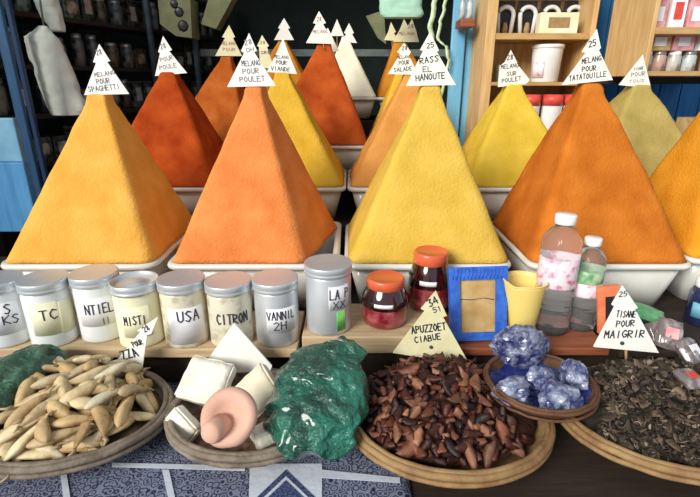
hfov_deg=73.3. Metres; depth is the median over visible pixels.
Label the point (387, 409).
fruit piece
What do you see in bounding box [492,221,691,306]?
basin
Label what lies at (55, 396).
pod
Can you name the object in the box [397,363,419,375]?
fruit piece
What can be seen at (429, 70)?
price sign
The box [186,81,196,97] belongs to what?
storage box
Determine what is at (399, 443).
fruit piece
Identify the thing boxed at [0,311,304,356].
board
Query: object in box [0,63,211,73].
shelf
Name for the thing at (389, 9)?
hanging bag
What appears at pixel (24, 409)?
pod
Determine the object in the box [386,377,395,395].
fruit piece
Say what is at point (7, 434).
pod
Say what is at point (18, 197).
crate
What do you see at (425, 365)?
fruit piece
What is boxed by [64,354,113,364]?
pod
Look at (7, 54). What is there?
post
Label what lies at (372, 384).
fruit piece
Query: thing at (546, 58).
plastic bucket
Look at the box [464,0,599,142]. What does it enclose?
shelf unit
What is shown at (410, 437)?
fruit piece
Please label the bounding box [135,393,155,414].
pod
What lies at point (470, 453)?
fruit piece
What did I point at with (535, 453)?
bowl
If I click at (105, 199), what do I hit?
pyramid
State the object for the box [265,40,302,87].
pyramid
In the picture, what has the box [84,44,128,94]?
price sign
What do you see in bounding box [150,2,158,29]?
storage jar
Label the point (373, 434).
fruit piece
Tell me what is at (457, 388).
fruit piece
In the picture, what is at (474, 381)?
fruit piece
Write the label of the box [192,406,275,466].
debris
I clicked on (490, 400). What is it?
fruit piece
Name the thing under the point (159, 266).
basin
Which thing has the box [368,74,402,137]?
pyramid
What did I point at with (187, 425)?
stone block
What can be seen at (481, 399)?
fruit piece
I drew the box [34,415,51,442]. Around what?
pod
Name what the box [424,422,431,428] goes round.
fruit piece
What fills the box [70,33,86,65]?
storage jar
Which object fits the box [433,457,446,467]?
fruit piece
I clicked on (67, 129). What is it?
storage box
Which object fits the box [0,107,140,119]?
shelf
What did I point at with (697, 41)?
packet
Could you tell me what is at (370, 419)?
fruit piece
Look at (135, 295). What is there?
tin
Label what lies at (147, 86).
storage box
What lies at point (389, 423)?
fruit piece
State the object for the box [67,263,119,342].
tin
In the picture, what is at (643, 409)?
dried herbs
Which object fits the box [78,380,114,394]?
pod
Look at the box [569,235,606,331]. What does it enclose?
water bottle
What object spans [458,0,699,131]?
wall partition
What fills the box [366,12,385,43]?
board
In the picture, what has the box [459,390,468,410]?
fruit piece
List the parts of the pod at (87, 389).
stem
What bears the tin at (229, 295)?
on the board at (112, 348)
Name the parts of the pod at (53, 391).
stem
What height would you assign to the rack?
2.100 m
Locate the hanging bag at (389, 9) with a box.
[379,0,423,18]
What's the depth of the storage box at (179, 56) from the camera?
3.11 m
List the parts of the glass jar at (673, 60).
lid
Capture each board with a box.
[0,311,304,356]
[302,304,422,352]
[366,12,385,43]
[443,312,609,354]
[593,312,699,356]
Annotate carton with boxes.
[158,0,199,39]
[201,0,236,30]
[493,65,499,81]
[535,12,579,32]
[656,0,669,26]
[665,0,688,26]
[683,0,699,26]
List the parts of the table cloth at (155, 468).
white panel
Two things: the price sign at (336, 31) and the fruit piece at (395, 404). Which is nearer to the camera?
the fruit piece at (395, 404)
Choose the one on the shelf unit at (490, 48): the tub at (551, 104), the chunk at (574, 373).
the tub at (551, 104)
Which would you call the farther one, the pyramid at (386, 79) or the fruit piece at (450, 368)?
the pyramid at (386, 79)
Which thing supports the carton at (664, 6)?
on the shelf unit at (633, 29)
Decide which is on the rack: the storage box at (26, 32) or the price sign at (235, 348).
the storage box at (26, 32)
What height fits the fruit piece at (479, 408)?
0.018 m
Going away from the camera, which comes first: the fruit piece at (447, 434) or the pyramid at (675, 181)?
the fruit piece at (447, 434)
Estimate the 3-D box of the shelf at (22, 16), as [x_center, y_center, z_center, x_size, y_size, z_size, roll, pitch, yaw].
[-1.320,-1.254,2.685,0.200,0.020,1.709,7,21,19]
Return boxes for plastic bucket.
[530,44,564,81]
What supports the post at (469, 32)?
on the floor
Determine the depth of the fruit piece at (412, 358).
1.05 m
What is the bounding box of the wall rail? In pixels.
[200,49,449,56]
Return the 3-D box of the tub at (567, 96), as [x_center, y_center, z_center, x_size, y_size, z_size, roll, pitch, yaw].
[1.058,-0.648,2.242,0.097,0.165,0.096,0,20,0]
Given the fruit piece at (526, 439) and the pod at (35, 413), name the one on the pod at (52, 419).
the pod at (35, 413)
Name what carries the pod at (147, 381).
on the bed at (136, 425)
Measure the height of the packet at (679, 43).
0.062 m
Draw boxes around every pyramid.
[5,94,191,263]
[131,72,222,186]
[173,86,336,263]
[195,56,244,142]
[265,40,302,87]
[268,72,344,186]
[296,44,366,144]
[335,36,375,96]
[348,85,507,263]
[350,75,419,186]
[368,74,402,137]
[376,35,416,96]
[462,84,547,186]
[493,83,686,263]
[609,85,682,177]
[649,112,699,257]
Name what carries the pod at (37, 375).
on the pod
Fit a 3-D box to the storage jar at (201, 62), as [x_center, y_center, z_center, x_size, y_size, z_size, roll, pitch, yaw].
[-1.074,-1.317,3.294,0.076,0.130,0.076,7,21,19]
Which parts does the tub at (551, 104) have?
lid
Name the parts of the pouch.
panel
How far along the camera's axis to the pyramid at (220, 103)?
2.13 m
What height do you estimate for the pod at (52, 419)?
0.037 m
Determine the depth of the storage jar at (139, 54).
2.80 m
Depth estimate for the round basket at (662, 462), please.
0.82 m
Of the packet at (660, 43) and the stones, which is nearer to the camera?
the stones
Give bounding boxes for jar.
[0,78,10,115]
[8,26,16,63]
[11,0,31,11]
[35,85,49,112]
[59,38,67,55]
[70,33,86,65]
[85,35,97,66]
[92,0,108,22]
[103,42,120,66]
[107,0,123,24]
[119,44,135,67]
[119,79,131,107]
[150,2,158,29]
[192,50,202,69]
[198,12,206,36]
[206,26,214,37]
[362,270,407,328]
[408,245,448,311]
[459,0,465,18]
[466,0,472,17]
[648,51,652,70]
[650,51,666,70]
[664,51,681,70]
[679,51,697,70]
[683,275,699,326]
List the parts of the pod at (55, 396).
stem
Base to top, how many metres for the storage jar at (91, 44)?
0.160 m
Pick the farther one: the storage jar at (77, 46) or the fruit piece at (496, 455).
the storage jar at (77, 46)
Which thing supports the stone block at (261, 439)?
on the debris
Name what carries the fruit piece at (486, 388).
on the bed at (525, 425)
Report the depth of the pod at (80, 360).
1.01 m
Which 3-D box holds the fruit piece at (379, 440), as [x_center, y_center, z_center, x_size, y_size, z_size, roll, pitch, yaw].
[0.058,0.357,0.885,0.026,0.022,0.015,18,26,41]
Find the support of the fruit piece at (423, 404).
on the bed at (525, 425)
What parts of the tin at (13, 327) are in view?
lid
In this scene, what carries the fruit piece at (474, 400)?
on the bed at (525, 425)
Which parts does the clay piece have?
handle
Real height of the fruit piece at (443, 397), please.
0.018 m
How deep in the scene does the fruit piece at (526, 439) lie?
0.89 m
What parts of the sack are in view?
cord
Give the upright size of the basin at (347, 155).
0.129 m
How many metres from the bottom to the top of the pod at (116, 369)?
0.025 m
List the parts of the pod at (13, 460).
stem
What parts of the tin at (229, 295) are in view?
lid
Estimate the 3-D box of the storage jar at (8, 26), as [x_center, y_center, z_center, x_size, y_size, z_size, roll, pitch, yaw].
[-1.547,-0.926,2.146,0.060,0.160,0.060,7,21,19]
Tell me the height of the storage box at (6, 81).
0.150 m
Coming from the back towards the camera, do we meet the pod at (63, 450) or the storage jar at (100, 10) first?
the storage jar at (100, 10)
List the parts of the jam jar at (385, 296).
glass, lid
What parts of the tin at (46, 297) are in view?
lid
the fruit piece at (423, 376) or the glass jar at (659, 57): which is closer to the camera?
the fruit piece at (423, 376)
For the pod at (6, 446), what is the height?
0.038 m
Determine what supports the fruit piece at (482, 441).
on the bed at (525, 425)
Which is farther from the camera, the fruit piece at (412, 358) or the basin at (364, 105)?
the basin at (364, 105)
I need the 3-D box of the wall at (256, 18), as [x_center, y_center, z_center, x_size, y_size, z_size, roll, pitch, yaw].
[0.100,-1.358,3.816,4.600,2.700,0.100,0,20,0]
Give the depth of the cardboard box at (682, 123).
1.95 m
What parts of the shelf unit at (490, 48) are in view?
panel, panel, shelf, shelf, panel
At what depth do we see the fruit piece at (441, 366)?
0.99 m
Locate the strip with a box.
[427,0,436,38]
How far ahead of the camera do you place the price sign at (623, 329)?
1.05 m
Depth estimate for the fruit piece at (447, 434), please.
0.87 m
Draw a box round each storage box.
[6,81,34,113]
[23,30,32,63]
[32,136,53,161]
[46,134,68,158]
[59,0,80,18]
[63,125,73,134]
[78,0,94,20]
[80,89,86,99]
[112,94,120,107]
[119,0,138,26]
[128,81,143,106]
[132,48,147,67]
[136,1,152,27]
[141,81,152,101]
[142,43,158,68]
[172,52,185,69]
[178,46,193,69]
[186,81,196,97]
[199,48,212,70]
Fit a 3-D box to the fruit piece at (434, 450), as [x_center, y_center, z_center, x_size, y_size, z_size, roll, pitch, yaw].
[0.158,0.367,0.851,0.014,0.017,0.018,-12,23,-31]
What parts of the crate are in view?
lid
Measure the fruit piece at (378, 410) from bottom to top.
0.019 m
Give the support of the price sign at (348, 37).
on the pyramid at (358, 84)
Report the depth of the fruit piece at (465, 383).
0.95 m
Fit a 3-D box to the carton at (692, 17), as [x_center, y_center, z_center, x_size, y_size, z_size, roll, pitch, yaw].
[1.320,-0.900,1.813,0.058,0.100,0.051,0,20,0]
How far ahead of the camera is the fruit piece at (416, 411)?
0.90 m
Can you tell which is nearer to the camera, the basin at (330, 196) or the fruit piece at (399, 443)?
the fruit piece at (399, 443)
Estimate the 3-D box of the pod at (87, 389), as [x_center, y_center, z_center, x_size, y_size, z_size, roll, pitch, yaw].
[-0.532,0.282,0.928,0.091,0.045,0.035,-17,26,-40]
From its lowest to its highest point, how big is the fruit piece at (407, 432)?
0.015 m
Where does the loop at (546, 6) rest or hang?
on the shelf unit at (490, 48)
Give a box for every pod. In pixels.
[0,386,73,409]
[0,407,17,423]
[0,412,49,443]
[0,436,18,460]
[0,448,26,482]
[0,449,51,459]
[3,410,53,460]
[4,385,55,428]
[12,394,59,425]
[13,401,47,432]
[14,376,35,403]
[18,423,36,437]
[25,423,93,448]
[30,371,82,388]
[30,372,51,387]
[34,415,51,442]
[35,444,65,459]
[39,361,98,391]
[42,364,77,372]
[47,400,71,418]
[49,415,63,430]
[50,414,105,428]
[51,436,108,452]
[53,355,81,366]
[53,359,76,372]
[54,356,64,364]
[54,375,72,404]
[54,441,97,452]
[55,365,109,385]
[59,375,104,408]
[62,427,98,440]
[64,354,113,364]
[68,414,93,456]
[69,396,112,414]
[72,355,91,365]
[72,421,114,454]
[74,362,126,385]
[76,409,90,414]
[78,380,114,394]
[83,360,100,371]
[84,383,133,408]
[84,405,117,412]
[91,405,109,445]
[95,415,135,441]
[99,357,110,364]
[100,416,112,446]
[101,359,134,365]
[102,395,123,404]
[103,374,114,399]
[107,398,118,406]
[110,387,119,408]
[114,393,135,427]
[118,367,150,386]
[118,372,125,378]
[118,384,153,396]
[122,363,141,373]
[125,371,137,384]
[129,411,154,420]
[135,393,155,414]
[137,378,152,387]
[140,373,158,411]
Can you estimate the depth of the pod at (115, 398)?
0.94 m
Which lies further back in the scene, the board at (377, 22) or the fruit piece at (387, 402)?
the board at (377, 22)
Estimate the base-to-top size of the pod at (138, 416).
0.024 m
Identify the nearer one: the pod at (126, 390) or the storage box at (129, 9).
the pod at (126, 390)
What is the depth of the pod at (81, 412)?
0.91 m
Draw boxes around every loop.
[496,1,515,32]
[515,1,537,32]
[540,1,560,12]
[563,1,579,11]
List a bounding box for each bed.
[8,387,161,461]
[360,367,536,464]
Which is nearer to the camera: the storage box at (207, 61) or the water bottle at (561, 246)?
the water bottle at (561, 246)
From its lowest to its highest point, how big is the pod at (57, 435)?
0.023 m
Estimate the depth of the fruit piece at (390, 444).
0.87 m
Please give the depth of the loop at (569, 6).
2.17 m
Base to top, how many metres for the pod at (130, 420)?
0.016 m
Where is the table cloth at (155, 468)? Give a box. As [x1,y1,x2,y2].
[0,382,411,496]
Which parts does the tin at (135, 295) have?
lid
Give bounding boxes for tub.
[526,94,541,114]
[540,94,564,129]
[562,94,571,109]
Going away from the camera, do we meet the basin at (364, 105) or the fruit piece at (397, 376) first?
the fruit piece at (397, 376)
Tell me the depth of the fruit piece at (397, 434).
0.88 m
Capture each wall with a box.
[0,0,87,255]
[79,0,452,119]
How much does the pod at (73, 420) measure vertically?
0.021 m
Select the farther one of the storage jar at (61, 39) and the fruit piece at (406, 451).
the storage jar at (61, 39)
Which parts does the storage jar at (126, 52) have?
lid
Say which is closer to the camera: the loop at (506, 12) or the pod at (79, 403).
the pod at (79, 403)
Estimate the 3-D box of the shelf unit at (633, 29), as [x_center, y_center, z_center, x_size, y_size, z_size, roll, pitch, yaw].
[1.435,-1.067,2.041,0.650,0.664,0.720,0,20,0]
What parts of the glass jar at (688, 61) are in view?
lid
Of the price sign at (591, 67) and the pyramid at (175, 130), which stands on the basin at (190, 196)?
the pyramid at (175, 130)
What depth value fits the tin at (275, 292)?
1.10 m
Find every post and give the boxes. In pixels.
[0,0,42,198]
[3,0,48,183]
[436,0,467,134]
[458,0,475,146]
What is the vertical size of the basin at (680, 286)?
0.149 m
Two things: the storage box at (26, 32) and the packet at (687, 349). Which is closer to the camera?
the packet at (687, 349)
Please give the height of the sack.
0.586 m
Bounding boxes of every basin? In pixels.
[0,234,184,288]
[167,221,341,307]
[172,187,203,214]
[316,169,346,218]
[331,137,366,172]
[344,224,510,307]
[347,169,367,208]
[352,96,376,117]
[377,96,383,109]
[478,187,512,219]
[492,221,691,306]
[666,254,699,299]
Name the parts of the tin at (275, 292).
lid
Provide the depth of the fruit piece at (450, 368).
0.96 m
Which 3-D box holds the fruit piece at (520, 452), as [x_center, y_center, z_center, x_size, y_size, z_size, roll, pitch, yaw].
[0.313,0.372,0.870,0.036,0.023,0.023,16,25,38]
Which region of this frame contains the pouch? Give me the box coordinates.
[447,266,507,340]
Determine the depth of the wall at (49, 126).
3.17 m
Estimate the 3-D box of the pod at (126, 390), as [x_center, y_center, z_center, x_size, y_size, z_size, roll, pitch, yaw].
[-0.444,0.291,0.968,0.025,0.042,0.074,11,22,28]
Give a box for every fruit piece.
[366,416,373,423]
[366,425,374,432]
[368,377,376,405]
[368,397,377,404]
[368,405,377,414]
[368,431,381,437]
[372,396,388,403]
[373,412,389,425]
[373,435,384,444]
[374,387,386,393]
[375,379,383,386]
[376,370,386,380]
[376,406,382,416]
[376,420,382,433]
[379,433,391,451]
[380,386,386,394]
[380,418,391,432]
[381,400,391,406]
[381,405,391,415]
[382,415,395,427]
[384,370,391,378]
[386,373,403,387]
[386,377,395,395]
[387,441,395,449]
[388,388,397,402]
[390,397,399,415]
[393,405,403,419]
[393,420,401,442]
[393,423,404,435]
[396,440,404,446]
[396,440,420,458]
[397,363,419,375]
[397,376,406,390]
[397,378,411,384]
[401,386,413,399]
[401,417,417,426]
[402,430,410,435]
[403,409,408,415]
[403,426,419,453]
[404,396,421,407]
[405,355,414,364]
[409,405,421,418]
[409,422,425,431]
[410,377,423,389]
[412,426,424,446]
[414,447,426,458]
[416,365,430,380]
[418,400,427,409]
[419,361,428,371]
[419,382,428,396]
[420,373,442,383]
[420,394,428,401]
[420,438,432,452]
[421,400,436,416]
[422,354,434,361]
[424,359,449,363]
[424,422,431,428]
[424,433,431,439]
[425,377,431,385]
[427,400,433,407]
[428,384,441,390]
[429,362,439,367]
[429,416,436,424]
[432,368,439,375]
[432,445,439,457]
[433,385,443,393]
[433,405,441,415]
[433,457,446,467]
[434,431,442,440]
[435,421,442,426]
[436,364,444,369]
[437,351,448,366]
[437,413,444,418]
[437,426,444,435]
[438,366,447,374]
[438,442,446,453]
[439,370,445,375]
[439,393,447,401]
[440,373,457,386]
[441,376,452,396]
[441,404,451,417]
[441,432,450,444]
[443,436,461,458]
[445,417,455,423]
[446,365,452,372]
[446,391,460,402]
[447,403,462,417]
[447,421,455,432]
[447,455,459,464]
[450,380,462,391]
[451,381,457,394]
[451,429,458,439]
[453,407,463,419]
[453,437,473,453]
[454,366,469,377]
[454,419,463,428]
[455,354,465,368]
[458,366,468,378]
[458,377,468,386]
[459,387,468,392]
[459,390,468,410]
[459,456,466,466]
[460,414,474,438]
[461,398,477,412]
[461,415,468,424]
[464,441,477,469]
[465,429,480,438]
[467,368,483,375]
[467,409,476,415]
[468,386,472,398]
[468,419,480,430]
[469,373,480,391]
[469,396,477,403]
[474,449,482,461]
[475,413,490,423]
[476,392,492,406]
[476,403,482,413]
[476,438,486,445]
[477,363,486,368]
[480,384,490,390]
[480,424,495,437]
[482,439,497,468]
[485,407,499,418]
[487,395,493,402]
[487,424,498,441]
[491,434,503,450]
[492,447,498,462]
[495,419,510,444]
[499,406,507,417]
[502,448,508,454]
[504,434,519,450]
[505,414,516,429]
[509,424,515,434]
[511,442,525,458]
[515,437,523,447]
[518,433,534,445]
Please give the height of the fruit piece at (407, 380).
0.022 m
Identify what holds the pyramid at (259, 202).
on the basin at (332, 245)
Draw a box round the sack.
[24,0,85,115]
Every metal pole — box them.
[142,0,157,84]
[192,39,202,93]
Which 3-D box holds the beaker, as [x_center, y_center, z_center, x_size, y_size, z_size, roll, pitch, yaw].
[0.428,0.142,1.173,0.108,0.145,0.108,-2,20,-4]
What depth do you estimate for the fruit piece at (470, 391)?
0.93 m
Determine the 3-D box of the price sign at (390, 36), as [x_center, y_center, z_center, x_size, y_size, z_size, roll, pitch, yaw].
[0.220,-1.114,2.528,0.075,0.187,0.010,0,20,0]
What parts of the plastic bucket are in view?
lid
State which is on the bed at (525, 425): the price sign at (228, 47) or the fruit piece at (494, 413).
the fruit piece at (494, 413)
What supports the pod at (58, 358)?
on the pod
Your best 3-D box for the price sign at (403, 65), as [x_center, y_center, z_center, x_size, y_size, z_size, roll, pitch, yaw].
[0.197,-0.688,1.734,0.112,0.128,0.011,0,20,0]
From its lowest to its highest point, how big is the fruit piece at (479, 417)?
0.033 m
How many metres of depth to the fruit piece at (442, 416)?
0.89 m
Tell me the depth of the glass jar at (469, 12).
2.15 m
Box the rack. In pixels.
[0,0,221,256]
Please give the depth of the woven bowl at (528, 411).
0.91 m
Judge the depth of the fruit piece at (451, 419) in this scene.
0.88 m
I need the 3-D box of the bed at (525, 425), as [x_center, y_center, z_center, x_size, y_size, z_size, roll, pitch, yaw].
[0.196,0.326,0.978,0.373,0.112,0.291,-1,20,-2]
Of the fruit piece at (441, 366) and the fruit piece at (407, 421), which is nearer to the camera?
the fruit piece at (407, 421)
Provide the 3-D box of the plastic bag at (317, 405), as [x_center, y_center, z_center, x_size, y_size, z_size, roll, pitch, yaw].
[-0.065,0.284,0.921,0.211,0.138,0.220,0,20,0]
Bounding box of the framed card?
[596,284,619,333]
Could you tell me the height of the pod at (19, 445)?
0.053 m
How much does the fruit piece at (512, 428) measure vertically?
0.016 m
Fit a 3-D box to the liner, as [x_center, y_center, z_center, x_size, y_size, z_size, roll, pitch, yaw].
[0.396,0.297,0.985,0.208,0.039,0.205,15,25,36]
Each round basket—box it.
[0,370,173,479]
[164,368,287,468]
[355,376,555,488]
[560,365,699,485]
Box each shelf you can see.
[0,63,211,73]
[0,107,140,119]
[4,9,221,41]
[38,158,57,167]
[455,18,474,28]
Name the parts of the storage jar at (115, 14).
lid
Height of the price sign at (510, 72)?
0.146 m
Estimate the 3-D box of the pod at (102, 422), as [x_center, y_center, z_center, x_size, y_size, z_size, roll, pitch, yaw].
[-0.469,0.330,0.894,0.028,0.046,0.080,-15,24,-36]
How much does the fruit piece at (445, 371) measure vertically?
0.036 m
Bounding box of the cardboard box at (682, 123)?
[676,117,694,132]
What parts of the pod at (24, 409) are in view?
stem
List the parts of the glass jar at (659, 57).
lid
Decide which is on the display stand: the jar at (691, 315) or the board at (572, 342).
the board at (572, 342)
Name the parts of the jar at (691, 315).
lid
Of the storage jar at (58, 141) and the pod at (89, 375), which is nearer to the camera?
the pod at (89, 375)
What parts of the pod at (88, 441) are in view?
stem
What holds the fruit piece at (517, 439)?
on the bed at (525, 425)
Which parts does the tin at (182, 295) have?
lid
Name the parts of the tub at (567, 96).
lid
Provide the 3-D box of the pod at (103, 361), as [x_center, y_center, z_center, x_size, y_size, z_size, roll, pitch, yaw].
[-0.544,0.249,1.045,0.024,0.056,0.085,-11,22,-28]
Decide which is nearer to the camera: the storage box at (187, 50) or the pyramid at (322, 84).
the pyramid at (322, 84)
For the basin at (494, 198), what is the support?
on the display stand
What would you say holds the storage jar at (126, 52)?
on the rack
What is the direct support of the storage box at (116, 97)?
on the rack
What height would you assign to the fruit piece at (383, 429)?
0.020 m
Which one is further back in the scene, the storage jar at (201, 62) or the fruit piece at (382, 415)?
the storage jar at (201, 62)
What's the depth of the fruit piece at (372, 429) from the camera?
0.90 m
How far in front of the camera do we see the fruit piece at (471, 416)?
0.88 m
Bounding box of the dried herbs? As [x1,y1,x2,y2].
[575,355,699,466]
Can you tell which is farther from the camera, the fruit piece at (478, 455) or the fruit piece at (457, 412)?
the fruit piece at (457, 412)
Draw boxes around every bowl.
[368,420,544,469]
[483,354,600,422]
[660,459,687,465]
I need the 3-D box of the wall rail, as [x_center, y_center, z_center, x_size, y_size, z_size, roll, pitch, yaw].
[0.150,-1.314,3.163,2.300,0.045,0.060,0,20,0]
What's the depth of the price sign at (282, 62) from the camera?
1.74 m
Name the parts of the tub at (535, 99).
lid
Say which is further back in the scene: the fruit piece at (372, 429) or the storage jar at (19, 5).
the storage jar at (19, 5)
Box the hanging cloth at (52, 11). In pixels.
[34,0,65,31]
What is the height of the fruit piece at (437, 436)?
0.016 m
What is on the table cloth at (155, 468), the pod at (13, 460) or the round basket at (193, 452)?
the round basket at (193, 452)
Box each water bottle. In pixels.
[535,212,582,335]
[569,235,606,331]
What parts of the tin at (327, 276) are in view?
lid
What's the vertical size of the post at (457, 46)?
2.690 m
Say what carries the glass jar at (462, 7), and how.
on the shelf at (463, 23)
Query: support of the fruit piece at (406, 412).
on the bed at (525, 425)
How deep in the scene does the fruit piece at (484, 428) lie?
0.87 m
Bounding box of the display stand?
[0,115,686,381]
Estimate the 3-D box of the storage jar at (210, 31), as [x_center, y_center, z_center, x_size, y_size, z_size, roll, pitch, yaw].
[-1.011,-1.595,3.377,0.060,0.160,0.060,7,21,19]
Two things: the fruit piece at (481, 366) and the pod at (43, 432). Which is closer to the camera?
the pod at (43, 432)
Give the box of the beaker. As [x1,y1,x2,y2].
[503,270,548,326]
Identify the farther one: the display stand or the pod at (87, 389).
the display stand
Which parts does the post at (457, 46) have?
plastic strip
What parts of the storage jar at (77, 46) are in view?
lid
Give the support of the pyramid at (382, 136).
on the basin at (358, 193)
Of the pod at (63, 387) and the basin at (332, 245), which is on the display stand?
the basin at (332, 245)
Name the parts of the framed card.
panel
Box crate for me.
[0,118,36,231]
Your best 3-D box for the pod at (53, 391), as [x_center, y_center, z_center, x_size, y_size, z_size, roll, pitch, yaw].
[-0.608,0.291,0.915,0.126,0.021,0.026,-15,24,-35]
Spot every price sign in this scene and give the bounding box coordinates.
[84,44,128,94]
[118,316,158,371]
[155,36,186,75]
[208,322,271,380]
[215,26,241,56]
[227,34,275,86]
[257,36,271,90]
[267,39,296,73]
[274,19,293,41]
[306,12,333,49]
[326,28,338,52]
[331,20,343,47]
[341,24,356,42]
[384,23,395,46]
[388,44,414,74]
[393,20,418,42]
[393,290,466,359]
[406,33,455,85]
[498,50,529,86]
[562,29,612,84]
[593,286,658,359]
[619,55,649,85]
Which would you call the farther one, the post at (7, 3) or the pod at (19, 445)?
the post at (7, 3)
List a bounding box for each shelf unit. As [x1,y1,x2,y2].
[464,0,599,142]
[590,0,699,83]
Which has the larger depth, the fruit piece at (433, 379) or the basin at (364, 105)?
the basin at (364, 105)
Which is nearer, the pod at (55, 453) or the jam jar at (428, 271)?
the pod at (55, 453)
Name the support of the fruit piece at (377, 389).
on the bed at (525, 425)
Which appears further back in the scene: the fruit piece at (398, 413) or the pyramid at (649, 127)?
the pyramid at (649, 127)
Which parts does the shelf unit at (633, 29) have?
panel, shelf, shelf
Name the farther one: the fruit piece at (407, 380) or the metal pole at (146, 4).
the metal pole at (146, 4)
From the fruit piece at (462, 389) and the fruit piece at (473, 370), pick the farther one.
the fruit piece at (473, 370)
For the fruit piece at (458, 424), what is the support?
on the bed at (525, 425)
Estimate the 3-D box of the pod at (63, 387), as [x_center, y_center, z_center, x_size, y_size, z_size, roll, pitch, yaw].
[-0.564,0.277,0.931,0.032,0.028,0.089,-18,26,-42]
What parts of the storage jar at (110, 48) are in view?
lid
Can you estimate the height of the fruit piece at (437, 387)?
0.018 m
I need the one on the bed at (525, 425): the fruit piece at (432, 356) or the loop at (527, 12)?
the fruit piece at (432, 356)
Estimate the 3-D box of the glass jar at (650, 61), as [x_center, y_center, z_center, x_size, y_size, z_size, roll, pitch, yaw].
[1.170,-0.744,1.869,0.052,0.075,0.052,0,20,0]
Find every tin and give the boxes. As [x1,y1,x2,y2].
[0,270,29,348]
[15,269,79,346]
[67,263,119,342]
[108,270,164,346]
[156,269,209,348]
[204,271,254,345]
[251,268,298,347]
[304,254,351,335]
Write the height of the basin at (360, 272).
0.149 m
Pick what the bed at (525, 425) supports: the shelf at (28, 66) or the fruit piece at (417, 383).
the fruit piece at (417, 383)
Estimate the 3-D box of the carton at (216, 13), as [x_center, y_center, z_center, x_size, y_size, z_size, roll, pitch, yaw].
[-0.717,-1.318,2.610,0.205,0.191,0.100,0,20,0]
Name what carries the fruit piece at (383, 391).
on the bed at (525, 425)
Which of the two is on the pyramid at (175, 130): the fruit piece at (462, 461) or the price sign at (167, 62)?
the price sign at (167, 62)
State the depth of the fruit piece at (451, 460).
0.84 m
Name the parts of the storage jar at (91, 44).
lid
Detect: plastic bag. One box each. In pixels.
[0,344,68,429]
[263,335,369,460]
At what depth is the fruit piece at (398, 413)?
0.91 m
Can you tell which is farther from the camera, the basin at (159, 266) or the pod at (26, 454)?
the basin at (159, 266)
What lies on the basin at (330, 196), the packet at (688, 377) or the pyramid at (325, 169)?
the pyramid at (325, 169)
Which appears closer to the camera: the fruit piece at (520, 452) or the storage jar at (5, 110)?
the fruit piece at (520, 452)
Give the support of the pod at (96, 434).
on the bed at (136, 425)
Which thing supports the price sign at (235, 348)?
in the round basket at (193, 452)
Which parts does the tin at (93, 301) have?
lid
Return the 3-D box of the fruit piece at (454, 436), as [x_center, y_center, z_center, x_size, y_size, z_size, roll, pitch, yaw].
[0.192,0.344,0.864,0.015,0.012,0.017,-15,25,-37]
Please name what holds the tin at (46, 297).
on the board at (112, 348)
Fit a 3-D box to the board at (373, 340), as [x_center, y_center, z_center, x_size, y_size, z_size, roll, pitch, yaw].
[0.059,0.202,1.212,0.347,0.046,0.180,0,20,0]
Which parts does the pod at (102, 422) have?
stem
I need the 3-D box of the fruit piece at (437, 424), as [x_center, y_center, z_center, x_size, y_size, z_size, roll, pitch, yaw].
[0.168,0.333,0.887,0.017,0.012,0.008,13,23,33]
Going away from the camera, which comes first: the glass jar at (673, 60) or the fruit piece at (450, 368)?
the fruit piece at (450, 368)
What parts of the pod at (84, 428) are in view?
stem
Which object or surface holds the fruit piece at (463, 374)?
on the bed at (525, 425)
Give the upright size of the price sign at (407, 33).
0.140 m
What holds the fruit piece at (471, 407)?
on the bed at (525, 425)
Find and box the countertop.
[409,423,699,496]
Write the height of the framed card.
0.120 m
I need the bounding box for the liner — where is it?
[490,362,591,407]
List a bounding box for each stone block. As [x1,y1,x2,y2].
[165,405,200,441]
[174,355,236,405]
[235,363,273,417]
[250,422,275,449]
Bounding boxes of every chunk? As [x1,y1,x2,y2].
[489,324,549,368]
[491,375,531,408]
[525,365,555,389]
[537,379,583,409]
[558,359,588,390]
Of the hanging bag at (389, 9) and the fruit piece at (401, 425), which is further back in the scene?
the hanging bag at (389, 9)
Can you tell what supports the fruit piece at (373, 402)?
on the bed at (525, 425)
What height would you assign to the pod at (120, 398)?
0.017 m
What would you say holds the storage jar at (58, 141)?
on the rack
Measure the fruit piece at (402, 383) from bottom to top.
0.030 m
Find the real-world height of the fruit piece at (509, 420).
0.028 m
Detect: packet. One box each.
[634,302,663,322]
[644,321,657,345]
[651,36,672,50]
[654,317,683,350]
[667,36,695,51]
[672,368,699,389]
[673,337,699,364]
[693,36,699,51]
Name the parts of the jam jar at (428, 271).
glass, lid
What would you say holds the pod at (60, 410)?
on the pod at (52, 419)
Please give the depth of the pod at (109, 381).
0.96 m
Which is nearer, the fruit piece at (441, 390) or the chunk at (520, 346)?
the fruit piece at (441, 390)
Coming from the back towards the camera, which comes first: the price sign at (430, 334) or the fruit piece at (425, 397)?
the price sign at (430, 334)
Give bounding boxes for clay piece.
[200,386,257,447]

